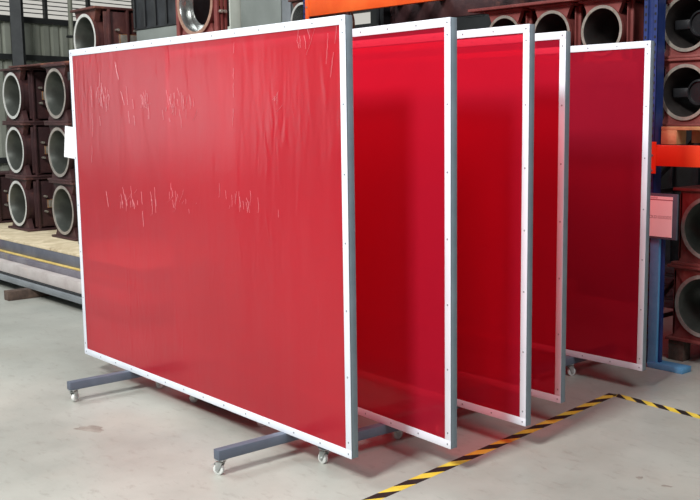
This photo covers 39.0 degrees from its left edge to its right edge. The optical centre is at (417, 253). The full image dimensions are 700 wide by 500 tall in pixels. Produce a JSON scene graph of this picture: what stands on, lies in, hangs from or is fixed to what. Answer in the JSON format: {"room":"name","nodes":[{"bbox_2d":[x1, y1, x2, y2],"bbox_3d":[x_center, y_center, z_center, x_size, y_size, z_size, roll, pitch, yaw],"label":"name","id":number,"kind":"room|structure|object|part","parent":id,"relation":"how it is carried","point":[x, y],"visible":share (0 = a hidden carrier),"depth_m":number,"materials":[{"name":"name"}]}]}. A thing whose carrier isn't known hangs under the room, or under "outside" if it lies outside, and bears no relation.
{"room":"metal workshop","nodes":[
{"label":"metal workshop","id":0,"kind":"room"},
{"bbox_2d":[0,21,74,170],"bbox_3d":[-6.827,-5.669,20.808,0.076,9.000,15.099,6,10,38],"label":"wall","id":1,"kind":"structure","parent":0,"point":[40,39],"depth_m":19.79,"materials":[{"name":"grey metal"}]},
{"bbox_2d":[0,15,75,162],"bbox_3d":[-6.786,-4.815,20.833,0.104,5.610,15.000,6,10,38],"label":"trim","id":2,"kind":"structure","parent":1,"relation":"attached to","point":[34,20],"depth_m":19.79,"materials":[{"name":"black metal"}]},
{"bbox_2d":[0,0,132,17],"bbox_3d":[-6.928,-6.215,20.746,0.361,2.900,15.000,6,10,38],"label":"trim","id":3,"kind":"structure","parent":1,"relation":"attached to","point":[44,5],"depth_m":20.05,"materials":[{"name":"white metal"}]},
{"bbox_2d":[0,280,699,499],"bbox_3d":[-3.650,0.854,7.027,26.000,0.200,33.000,-8,11,-43],"label":"floor","id":4,"kind":"structure","parent":0,"point":[155,443],"depth_m":5.14,"materials":[{"name":"concrete"}]},
{"bbox_2d":[9,0,25,65],"bbox_3d":[-7.693,-5.391,18.818,0.200,9.000,0.320,-2,8,-13],"label":"column","id":5,"kind":"structure","parent":4,"relation":"on","point":[15,6],"depth_m":18.84,"materials":[{"name":"grey metal"}]},
{"bbox_2d":[4,288,51,300],"bbox_3d":[-3.329,0.324,9.800,1.500,0.090,0.110,-8,11,-43],"label":"dunnage timber","id":6,"kind":"object","parent":4,"relation":"on","point":[22,293],"visible":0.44,"depth_m":9.35,"materials":[{"name":"brown wood"}]},
{"bbox_2d":[66,0,74,49],"bbox_3d":[-6.871,-5.472,19.375,0.120,9.000,0.140,-8,11,-43],"label":"downpipe","id":7,"kind":"object","parent":4,"relation":"on","point":[70,36],"visible":0.16,"depth_m":19.48,"materials":[{"name":"grey metal"}]},
{"bbox_2d":[68,72,78,243],"bbox_3d":[-2.087,-0.592,8.889,0.880,2.140,2.740,-8,11,-43],"label":"storage rack","id":8,"kind":"object","parent":4,"relation":"on","point":[68,72],"visible":0.07,"depth_m":9.54,"materials":[{"name":"metal"}]},
{"bbox_2d":[64,126,74,158],"bbox_3d":[-3.330,-1.070,9.476,0.205,0.318,0.002,4,9,29],"label":"paper sheet","id":9,"kind":"object","parent":8,"relation":"attached to","point":[69,139],"visible":0.64,"depth_m":9.48,"materials":[{"name":"white paper"}]},
{"bbox_2d":[70,6,136,48],"bbox_3d":[-2.874,-2.031,9.415,0.640,0.575,0.567,-8,11,-43],"label":"housing","id":10,"kind":"object","parent":8,"relation":"on","point":[95,26],"visible":0.36,"depth_m":9.19,"materials":[{"name":"brown metal"}]},
{"bbox_3d":[-2.885,-2.307,9.387,0.640,0.022,0.530,-8,11,-43],"label":"plate","id":11,"kind":"part","parent":10,"relation":"part of","materials":[{"name":"metal"}]},
{"bbox_2d":[133,0,229,40],"bbox_3d":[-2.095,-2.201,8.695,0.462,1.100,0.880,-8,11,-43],"label":"wall","id":12,"kind":"structure","parent":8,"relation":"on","point":[152,19],"depth_m":8.55,"materials":[{"name":"grey metal"}]},
{"bbox_3d":[-1.773,-1.620,7.944,0.100,0.150,0.700,-8,11,-43],"label":"packing timber","id":13,"kind":"object","parent":8,"relation":"on","visible":0},
{"bbox_2d":[175,0,227,35],"bbox_3d":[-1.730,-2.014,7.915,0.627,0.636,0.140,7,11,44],"label":"housing","id":14,"kind":"object","parent":13,"relation":"on","point":[187,23],"visible":0.62,"depth_m":7.99,"materials":[{"name":"red metal"}]},
{"bbox_2d":[74,425,103,432],"bbox_3d":[-1.790,0.963,5.427,0.186,0.001,0.100,3,9,24],"label":"floor stain","id":15,"kind":"structure","parent":4,"relation":"on","point":[92,428],"depth_m":5.43,"materials":[{"name":"liquid"}]},
{"bbox_2d":[67,15,357,474],"bbox_3d":[-1.282,-0.116,5.440,0.751,2.130,2.856,-7,11,-42],"label":"screen","id":16,"kind":"object","parent":4,"relation":"on","point":[214,171],"visible":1,"depth_m":5.12,"materials":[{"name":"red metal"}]},
{"bbox_3d":[-1.814,0.757,6.155,0.745,0.050,0.050,-7,11,-42],"label":"leg","id":17,"kind":"part","parent":16,"relation":"part of","materials":[{"name":"grey metal"}]},
{"bbox_3d":[-0.679,0.920,4.928,0.745,0.050,0.050,-7,11,-42],"label":"leg","id":18,"kind":"part","parent":16,"relation":"part of","materials":[{"name":"grey metal"}]},
{"bbox_3d":[-1.254,-0.184,5.457,0.036,2.000,2.856,-7,11,-42],"label":"tube frame","id":19,"kind":"part","parent":16,"relation":"part of","materials":[{"name":"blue metal"}]},
{"bbox_2d":[189,395,264,426],"bbox_3d":[-1.066,0.867,5.730,0.840,0.100,0.220,7,11,44],"label":"casters","id":20,"kind":"object","parent":4,"relation":"on","point":[192,399],"visible":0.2,"depth_m":5.91,"materials":[{"name":"metal"}]},
{"bbox_2d":[228,0,240,29],"bbox_3d":[-1.994,-2.553,10.815,0.340,5.500,0.340,-8,11,-43],"label":"trim","id":21,"kind":"structure","parent":4,"relation":"on","point":[234,5],"depth_m":10.61,"materials":[{"name":"white metal"}]},
{"bbox_2d":[240,0,293,27],"bbox_3d":[-1.330,-1.476,10.659,0.750,3.400,0.920,-8,11,-43],"label":"tall cabinet","id":22,"kind":"object","parent":4,"relation":"on","point":[253,12],"visible":0.02,"depth_m":10.28,"materials":[{"name":"grey metal"}]},
{"bbox_3d":[-1.314,-1.445,10.146,0.024,3.280,0.150,-8,11,-43],"label":"post","id":23,"kind":"part","parent":22,"relation":"part of","materials":[{"name":"grey metal"}]},
{"bbox_2d":[156,17,456,463],"bbox_3d":[-0.771,-0.143,5.615,0.752,2.130,2.857,-7,10,-39],"label":"screen","id":24,"kind":"object","parent":4,"relation":"on","point":[405,74],"visible":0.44,"depth_m":4.77,"materials":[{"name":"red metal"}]},
{"bbox_3d":[-0.187,0.899,5.059,0.745,0.050,0.050,-7,10,-39],"label":"leg","id":25,"kind":"part","parent":24,"relation":"part of","materials":[{"name":"grey metal"}]},
{"bbox_3d":[-0.743,-0.211,5.629,0.036,2.000,2.856,-7,10,-39],"label":"tube frame","id":26,"kind":"part","parent":24,"relation":"part of","materials":[{"name":"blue metal"}]},
{"bbox_2d":[392,24,534,438],"bbox_3d":[-0.424,-0.186,5.914,0.746,2.130,2.856,-7,11,-42],"label":"screen","id":27,"kind":"object","parent":4,"relation":"on","point":[496,65],"visible":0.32,"depth_m":5.03,"materials":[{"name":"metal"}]},
{"bbox_3d":[-0.398,-0.254,5.929,0.036,2.000,2.856,-7,11,-42],"label":"tube frame","id":28,"kind":"part","parent":27,"relation":"part of","materials":[{"name":"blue metal"}]},
{"bbox_2d":[363,393,615,499],"bbox_3d":[0.107,1.044,4.758,0.063,0.001,3.409,6,10,40],"label":"tape","id":29,"kind":"object","parent":4,"relation":"on","point":[392,490],"visible":1,"depth_m":5.02,"materials":[{"name":"yellow plastic"}]},
{"bbox_2d":[303,0,699,362],"bbox_3d":[1.647,-1.120,7.223,1.112,3.600,6.920,-8,11,-43],"label":"rack","id":30,"kind":"object","parent":4,"relation":"on","point":[388,11],"visible":0.15,"depth_m":7.07,"materials":[{"name":"orange metal"}]},
{"bbox_2d":[484,8,536,27],"bbox_3d":[0.857,-1.687,7.798,0.540,0.440,0.407,-8,11,-43],"label":"housing","id":31,"kind":"object","parent":30,"relation":"on","point":[515,16],"visible":0.2,"depth_m":7.58,"materials":[{"name":"red metal"}]},
{"bbox_3d":[0.856,-1.897,7.769,0.540,0.017,0.399,-8,11,-43],"label":"plate","id":32,"kind":"part","parent":31,"relation":"part of","materials":[{"name":"red metal"}]},
{"bbox_2d":[530,2,585,45],"bbox_3d":[1.178,-1.642,7.457,0.540,0.440,0.407,-8,11,-43],"label":"housing","id":33,"kind":"object","parent":30,"relation":"on","point":[569,16],"visible":0.28,"depth_m":7.24,"materials":[{"name":"red metal"}]},
{"bbox_3d":[1.177,-1.852,7.429,0.540,0.017,0.399,-8,11,-43],"label":"plate","id":34,"kind":"part","parent":33,"relation":"part of","materials":[{"name":"red metal"}]},
{"bbox_2d":[468,0,666,13],"bbox_3d":[1.153,-1.878,7.465,0.660,0.022,1.500,-8,11,-43],"label":"steel plate","id":35,"kind":"object","parent":33,"relation":"on","point":[547,2],"visible":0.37,"depth_m":7.41,"materials":[{"name":"metal"}]},
{"bbox_2d":[578,0,666,44],"bbox_3d":[1.489,-1.598,7.128,0.540,0.440,0.407,-8,11,-43],"label":"housing","id":36,"kind":"object","parent":30,"relation":"on","point":[605,21],"visible":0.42,"depth_m":6.98,"materials":[{"name":"red metal"}]},
{"bbox_3d":[1.488,-1.808,7.099,0.540,0.017,0.399,-8,11,-43],"label":"plate","id":37,"kind":"part","parent":36,"relation":"part of","materials":[{"name":"red metal"}]},
{"bbox_2d":[661,126,699,143],"bbox_3d":[2.363,-0.782,6.500,0.870,0.118,1.180,-8,11,-43],"label":"pallet","id":38,"kind":"object","parent":30,"relation":"on","point":[669,134],"visible":1,"depth_m":6.59,"materials":[{"name":"brown wood"}]},
{"bbox_2d":[662,57,699,125],"bbox_3d":[1.990,-1.106,6.775,0.580,0.452,0.430,-8,11,-43],"label":"housing","id":39,"kind":"object","parent":38,"relation":"on","point":[681,91],"visible":0.97,"depth_m":6.69,"materials":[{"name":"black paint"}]},
{"bbox_3d":[1.991,-0.891,6.805,0.580,0.018,0.422,-8,11,-43],"label":"plate","id":40,"kind":"part","parent":39,"relation":"part of","materials":[{"name":"brown metal"}]},
{"bbox_2d":[664,0,699,58],"bbox_3d":[1.987,-1.555,6.713,0.580,0.452,0.430,-8,11,-43],"label":"housing","id":41,"kind":"object","parent":39,"relation":"on","point":[682,21],"visible":0.85,"depth_m":6.65,"materials":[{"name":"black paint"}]},
{"bbox_3d":[1.988,-1.340,6.743,0.580,0.018,0.422,-8,11,-43],"label":"plate","id":42,"kind":"part","parent":41,"relation":"part of","materials":[{"name":"red metal"}]},
{"bbox_3d":[1.989,-1.321,6.745,0.580,0.018,0.422,-8,11,-43],"label":"plate","id":43,"kind":"part","parent":39,"relation":"part of","materials":[{"name":"red metal"}]},
{"bbox_2d":[531,31,570,402],"bbox_3d":[-0.210,-0.240,6.295,0.746,2.130,2.856,-8,11,-43],"label":"screen","id":44,"kind":"object","parent":4,"relation":"on","point":[552,49],"visible":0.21,"depth_m":5.33,"materials":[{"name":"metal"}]},
{"bbox_3d":[-0.184,-0.308,6.310,0.036,2.000,2.856,-8,11,-43],"label":"tube frame","id":45,"kind":"part","parent":44,"relation":"part of","materials":[{"name":"white metal"}]},
{"bbox_2d":[566,41,654,375],"bbox_3d":[0.436,-0.342,7.012,0.886,2.130,2.856,-8,11,-43],"label":"screen","id":46,"kind":"object","parent":4,"relation":"on","point":[611,109],"visible":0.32,"depth_m":6.14,"materials":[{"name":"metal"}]},
{"bbox_3d":[1.049,0.693,6.515,0.885,0.050,0.050,-8,11,-43],"label":"leg","id":47,"kind":"part","parent":46,"relation":"part of","materials":[{"name":"grey metal"}]},
{"bbox_3d":[0.412,-0.403,6.980,0.036,2.000,2.856,-8,11,-43],"label":"tube frame","id":48,"kind":"part","parent":46,"relation":"part of","materials":[{"name":"white metal"}]},
{"bbox_2d":[614,394,699,418],"bbox_3d":[1.818,0.957,5.330,0.063,0.001,1.857,-7,10,-40],"label":"tape","id":49,"kind":"object","parent":4,"relation":"on","point":[616,395],"visible":1,"depth_m":5.79,"materials":[{"name":"yellow plastic"}]},
{"bbox_2d":[664,296,672,308],"bbox_3d":[2.125,0.410,8.926,0.090,0.098,1.650,-8,11,-43],"label":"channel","id":50,"kind":"object","parent":4,"relation":"on","point":[668,301],"visible":0.02,"depth_m":8.75,"materials":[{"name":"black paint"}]},
{"bbox_2d":[664,284,673,296],"bbox_3d":[2.139,0.310,8.926,0.090,0.098,1.650,-8,11,-43],"label":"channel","id":51,"kind":"object","parent":50,"relation":"on","point":[670,293],"visible":0.02,"depth_m":8.75,"materials":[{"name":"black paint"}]},
{"bbox_2d":[664,273,673,284],"bbox_3d":[2.153,0.209,8.926,0.090,0.098,1.650,-8,11,-43],"label":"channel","id":52,"kind":"object","parent":51,"relation":"on","point":[668,277],"visible":0.02,"depth_m":8.78,"materials":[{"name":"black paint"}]},
{"bbox_2d":[665,261,674,273],"bbox_3d":[2.167,0.108,8.925,0.090,0.098,1.650,-8,11,-43],"label":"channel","id":53,"kind":"object","parent":52,"relation":"on","point":[670,270],"visible":0.02,"depth_m":8.79,"materials":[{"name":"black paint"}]},
{"bbox_2d":[647,193,690,373],"bbox_3d":[1.673,0.190,6.562,0.123,1.185,0.315,-8,11,-43],"label":"sign stand","id":54,"kind":"object","parent":4,"relation":"on","point":[663,207],"visible":0.91,"depth_m":6.57,"materials":[{"name":"blue metal"}]},
{"bbox_3d":[1.613,0.290,6.629,0.060,0.890,0.085,-8,11,-43],"label":"post","id":55,"kind":"part","parent":54,"relation":"part of","materials":[{"name":"blue metal"}]},
{"bbox_3d":[1.610,-0.247,6.493,0.016,0.300,0.245,-8,11,-43],"label":"sign frame","id":56,"kind":"part","parent":54,"relation":"part of","materials":[{"name":"grey metal"}]},
{"bbox_2d":[668,339,690,361],"bbox_3d":[1.836,0.668,6.900,0.100,0.144,0.120,-8,11,-43],"label":"block","id":57,"kind":"object","parent":4,"relation":"on","point":[677,350],"visible":0.76,"depth_m":6.86,"materials":[{"name":"brown wood"}]},
{"bbox_2d":[665,263,699,344],"bbox_3d":[2.150,0.330,6.868,0.620,0.530,0.560,-8,11,-43],"label":"housing","id":58,"kind":"object","parent":57,"relation":"on","point":[686,299],"visible":0.98,"depth_m":6.82,"materials":[{"name":"red metal"}]},
{"bbox_3d":[2.151,0.582,6.902,0.620,0.020,0.560,-8,11,-43],"label":"plate","id":59,"kind":"part","parent":58,"relation":"part of","materials":[{"name":"red metal"}]},
{"bbox_3d":[2.148,0.077,6.833,0.620,0.020,0.560,-8,11,-43],"label":"plate","id":60,"kind":"part","parent":58,"relation":"part of","materials":[{"name":"red metal"}]},
{"bbox_2d":[671,185,699,267],"bbox_3d":[2.167,-0.193,6.773,0.620,0.530,0.560,-8,11,-43],"label":"housing","id":61,"kind":"object","parent":58,"relation":"on","point":[689,228],"visible":1,"depth_m":6.72,"materials":[{"name":"red metal"}]},
{"bbox_3d":[2.169,0.059,6.808,0.620,0.020,0.560,-8,11,-43],"label":"plate","id":62,"kind":"part","parent":61,"relation":"part of","materials":[{"name":"red metal"}]},
{"bbox_3d":[2.166,-0.446,6.739,0.620,0.020,0.560,-8,11,-43],"label":"plate","id":63,"kind":"part","parent":61,"relation":"part of","materials":[{"name":"red metal"}]},
{"bbox_2d":[661,49,699,260],"bbox_3d":[3.096,-0.730,9.103,1.030,2.300,1.900,-8,11,-43],"label":"crate","id":64,"kind":"object","parent":4,"relation":"on","point":[675,176],"visible":0.06,"depth_m":9.14,"materials":[{"name":"black paint"}]},
{"bbox_3d":[-0.918,-0.878,9.966,0.500,2.400,0.400,-8,11,-43],"label":"pedestal","id":65,"kind":"object","parent":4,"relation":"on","visible":0},
{"bbox_2d":[288,0,354,28],"bbox_3d":[-0.933,-2.284,9.766,0.540,0.440,0.421,-8,11,-43],"label":"housing","id":66,"kind":"object","parent":65,"relation":"on","point":[297,13],"visible":0.1,"depth_m":9.69,"materials":[{"name":"red metal"}]},
{"bbox_2d":[352,4,666,30],"bbox_3d":[5.805,-4.773,13.799,0.140,9.000,31.020,-8,11,-43],"label":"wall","id":67,"kind":"structure","parent":0,"point":[478,22],"depth_m":18.98,"materials":[{"name":"grey metal"}]},
{"bbox_2d":[0,0,130,20],"bbox_3d":[-5.490,-6.511,22.838,0.030,2.900,9.900,6,10,38],"label":"window","id":68,"kind":"structure","parent":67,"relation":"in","point":[24,1],"depth_m":20.43,"materials":[{"name":"white glass"}]},
{"bbox_2d":[370,9,483,26],"bbox_3d":[5.904,-4.091,13.790,0.100,0.450,31.300,-8,11,-43],"label":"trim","id":69,"kind":"structure","parent":67,"relation":"attached to","point":[373,12],"depth_m":20.95,"materials":[{"name":"black metal"}]},
{"bbox_3d":[10.898,-3.202,2.186,10.500,9.000,0.100,-8,11,-43],"label":"wall","id":70,"kind":"structure","parent":0,"visible":0},
{"bbox_2d":[353,12,370,24],"bbox_3d":[6.017,-4.158,14.094,0.050,0.500,31.000,-8,11,-43],"label":"window","id":71,"kind":"structure","parent":70,"relation":"in","point":[361,18],"depth_m":21.72,"materials":[{"name":"white"}]},
{"bbox_3d":[-2.034,0.458,8.775,1.500,0.090,0.110,-8,11,-43],"label":"dunnage timber","id":72,"kind":"object","parent":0,"visible":0},
{"bbox_2d":[0,273,81,303],"bbox_3d":[-3.877,0.151,10.517,1.280,0.060,5.900,-8,11,-43],"label":"metal beam","id":73,"kind":"object","parent":72,"relation":"on","point":[41,288],"visible":0.02,"depth_m":9.18,"materials":[{"name":"grey metal"}]},
{"bbox_2d":[0,271,81,296],"bbox_3d":[-3.892,0.110,10.497,1.220,0.014,5.900,-8,11,-43],"label":"metal strip","id":74,"kind":"object","parent":73,"relation":"on","point":[6,273],"visible":0.02,"depth_m":9.21,"materials":[{"name":"grey metal"}]},
{"bbox_2d":[0,258,81,293],"bbox_3d":[-3.871,0.047,10.509,1.260,0.100,5.900,-8,11,-43],"label":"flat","id":75,"kind":"object","parent":74,"relation":"on","point":[62,281],"visible":0.02,"depth_m":9.23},
{"bbox_2d":[0,251,80,278],"bbox_3d":[-3.860,-0.033,10.508,1.130,0.054,5.900,-8,11,-43],"label":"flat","id":76,"kind":"object","parent":75,"relation":"on","point":[38,264],"visible":0.06,"depth_m":9.39,"materials":[{"name":"grey metal"}]},
{"bbox_2d":[0,249,79,270],"bbox_3d":[-3.844,-0.068,10.519,1.085,0.010,5.900,-8,11,-43],"label":"yellow stripe","id":77,"kind":"object","parent":76,"relation":"on","point":[1,250],"visible":0.06,"depth_m":9.51,"materials":[{"name":"yellow paint"}]},
{"bbox_2d":[0,239,79,268],"bbox_3d":[-3.813,-0.130,10.540,1.100,0.105,5.900,-8,11,-43],"label":"metal beam","id":78,"kind":"object","parent":77,"relation":"on","point":[65,259],"visible":0.06,"depth_m":9.57,"materials":[{"name":"grey metal"}]},
{"bbox_2d":[0,222,79,256],"bbox_3d":[-3.811,-0.205,10.601,1.200,0.025,5.800,-8,11,-43],"label":"plywood board","id":79,"kind":"object","parent":78,"relation":"on","point":[44,239],"visible":0.06,"depth_m":10.06,"materials":[{"name":"beige wood"}]},
{"bbox_2d":[0,171,12,222],"bbox_3d":[-4.987,-0.698,11.965,0.640,0.588,0.608,-8,11,-43],"label":"housing","id":80,"kind":"object","parent":79,"relation":"on","point":[5,216],"visible":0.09,"depth_m":11.71,"materials":[{"name":"brown metal"}]},
{"bbox_3d":[-4.999,-0.979,11.937,0.640,0.024,0.568,-8,11,-43],"label":"plate","id":81,"kind":"part","parent":80,"relation":"part of","materials":[{"name":"brown metal"}]},
{"bbox_3d":[-4.996,-0.419,12.014,0.640,0.024,0.568,-8,11,-43],"label":"plate","id":82,"kind":"part","parent":80,"relation":"part of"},
{"bbox_2d":[5,176,56,231],"bbox_3d":[-4.195,-0.586,11.125,0.640,0.588,0.608,-8,11,-43],"label":"housing","id":83,"kind":"object","parent":79,"relation":"on","point":[30,200],"visible":0.49,"depth_m":10.88,"materials":[{"name":"brown metal"}]},
{"bbox_2d":[2,123,52,177],"bbox_3d":[-4.192,-1.169,11.037,0.640,0.588,0.608,-8,11,-43],"label":"housing","id":84,"kind":"object","parent":83,"relation":"on","point":[26,143],"visible":0.52,"depth_m":10.79,"materials":[{"name":"brown metal"}]},
{"bbox_3d":[-4.203,-1.450,11.009,0.640,0.024,0.568,-8,11,-43],"label":"plate","id":85,"kind":"part","parent":84,"relation":"part of","materials":[{"name":"brown metal"}]},
{"bbox_2d":[0,67,48,122],"bbox_3d":[-4.188,-1.751,10.950,0.640,0.588,0.608,-8,11,-43],"label":"housing","id":86,"kind":"object","parent":84,"relation":"on","point":[23,87],"visible":0.53,"depth_m":10.70,"materials":[{"name":"brown metal"}]},
{"bbox_3d":[-4.199,-2.032,10.921,0.640,0.024,0.568,-8,11,-43],"label":"plate","id":87,"kind":"part","parent":86,"relation":"part of","materials":[{"name":"brown metal"}]},
{"bbox_3d":[-4.196,-1.473,10.998,0.640,0.024,0.568,-8,11,-43],"label":"plate","id":88,"kind":"part","parent":86,"relation":"part of","materials":[{"name":"brown metal"}]},
{"bbox_3d":[-4.200,-0.891,11.086,0.640,0.024,0.568,-8,11,-43],"label":"plate","id":89,"kind":"part","parent":84,"relation":"part of","materials":[{"name":"brown metal"}]},
{"bbox_3d":[-4.207,-0.867,11.096,0.640,0.024,0.568,-8,11,-43],"label":"plate","id":90,"kind":"part","parent":83,"relation":"part of","materials":[{"name":"brown metal"}]},
{"bbox_3d":[-4.204,-0.308,11.173,0.640,0.024,0.568,-8,11,-43],"label":"plate","id":91,"kind":"part","parent":83,"relation":"part of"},
{"bbox_2d":[49,180,77,240],"bbox_3d":[-3.383,-0.472,10.263,0.640,0.588,0.608,-8,11,-43],"label":"housing","id":92,"kind":"object","parent":79,"relation":"on","point":[64,208],"visible":0.24,"depth_m":10.18,"materials":[{"name":"brown metal"}]},
{"bbox_2d":[44,123,74,181],"bbox_3d":[-3.407,-1.058,10.204,0.640,0.588,0.608,-8,11,-43],"label":"housing","id":93,"kind":"object","parent":92,"relation":"on","point":[63,169],"visible":0.3,"depth_m":10.13,"materials":[{"name":"brown metal"}]},
{"bbox_2d":[41,63,71,122],"bbox_3d":[-3.417,-1.643,10.131,0.640,0.588,0.608,-8,11,-43],"label":"housing","id":94,"kind":"object","parent":93,"relation":"on","point":[57,94],"visible":0.3,"depth_m":10.03,"materials":[{"name":"brown metal"}]},
{"bbox_2d":[8,61,69,67],"bbox_3d":[-3.789,-1.965,10.250,1.500,0.018,0.280,7,11,44],"label":"steel plate","id":95,"kind":"object","parent":94,"relation":"on","point":[39,64],"visible":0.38,"depth_m":10.32,"materials":[{"name":"metal"}]},
{"bbox_3d":[-3.428,-1.924,10.103,0.640,0.024,0.568,-8,11,-43],"label":"plate","id":96,"kind":"part","parent":94,"relation":"part of","materials":[{"name":"brown metal"}]},
{"bbox_3d":[-3.425,-1.365,10.180,0.640,0.024,0.568,-8,11,-43],"label":"plate","id":97,"kind":"part","parent":94,"relation":"part of","materials":[{"name":"brown metal"}]},
{"bbox_3d":[-3.418,-1.339,10.176,0.640,0.024,0.568,-8,11,-43],"label":"plate","id":98,"kind":"part","parent":93,"relation":"part of","materials":[{"name":"brown metal"}]},
{"bbox_3d":[-3.415,-0.780,10.253,0.640,0.024,0.568,-8,11,-43],"label":"plate","id":99,"kind":"part","parent":93,"relation":"part of","materials":[{"name":"brown metal"}]},
{"bbox_3d":[-3.394,-0.753,10.234,0.640,0.024,0.568,-8,11,-43],"label":"plate","id":100,"kind":"part","parent":92,"relation":"part of","materials":[{"name":"brown metal"}]},
{"bbox_3d":[-3.391,-0.194,10.311,0.640,0.024,0.568,-8,11,-43],"label":"plate","id":101,"kind":"part","parent":92,"relation":"part of","materials":[{"name":"brown metal"}]}
]}

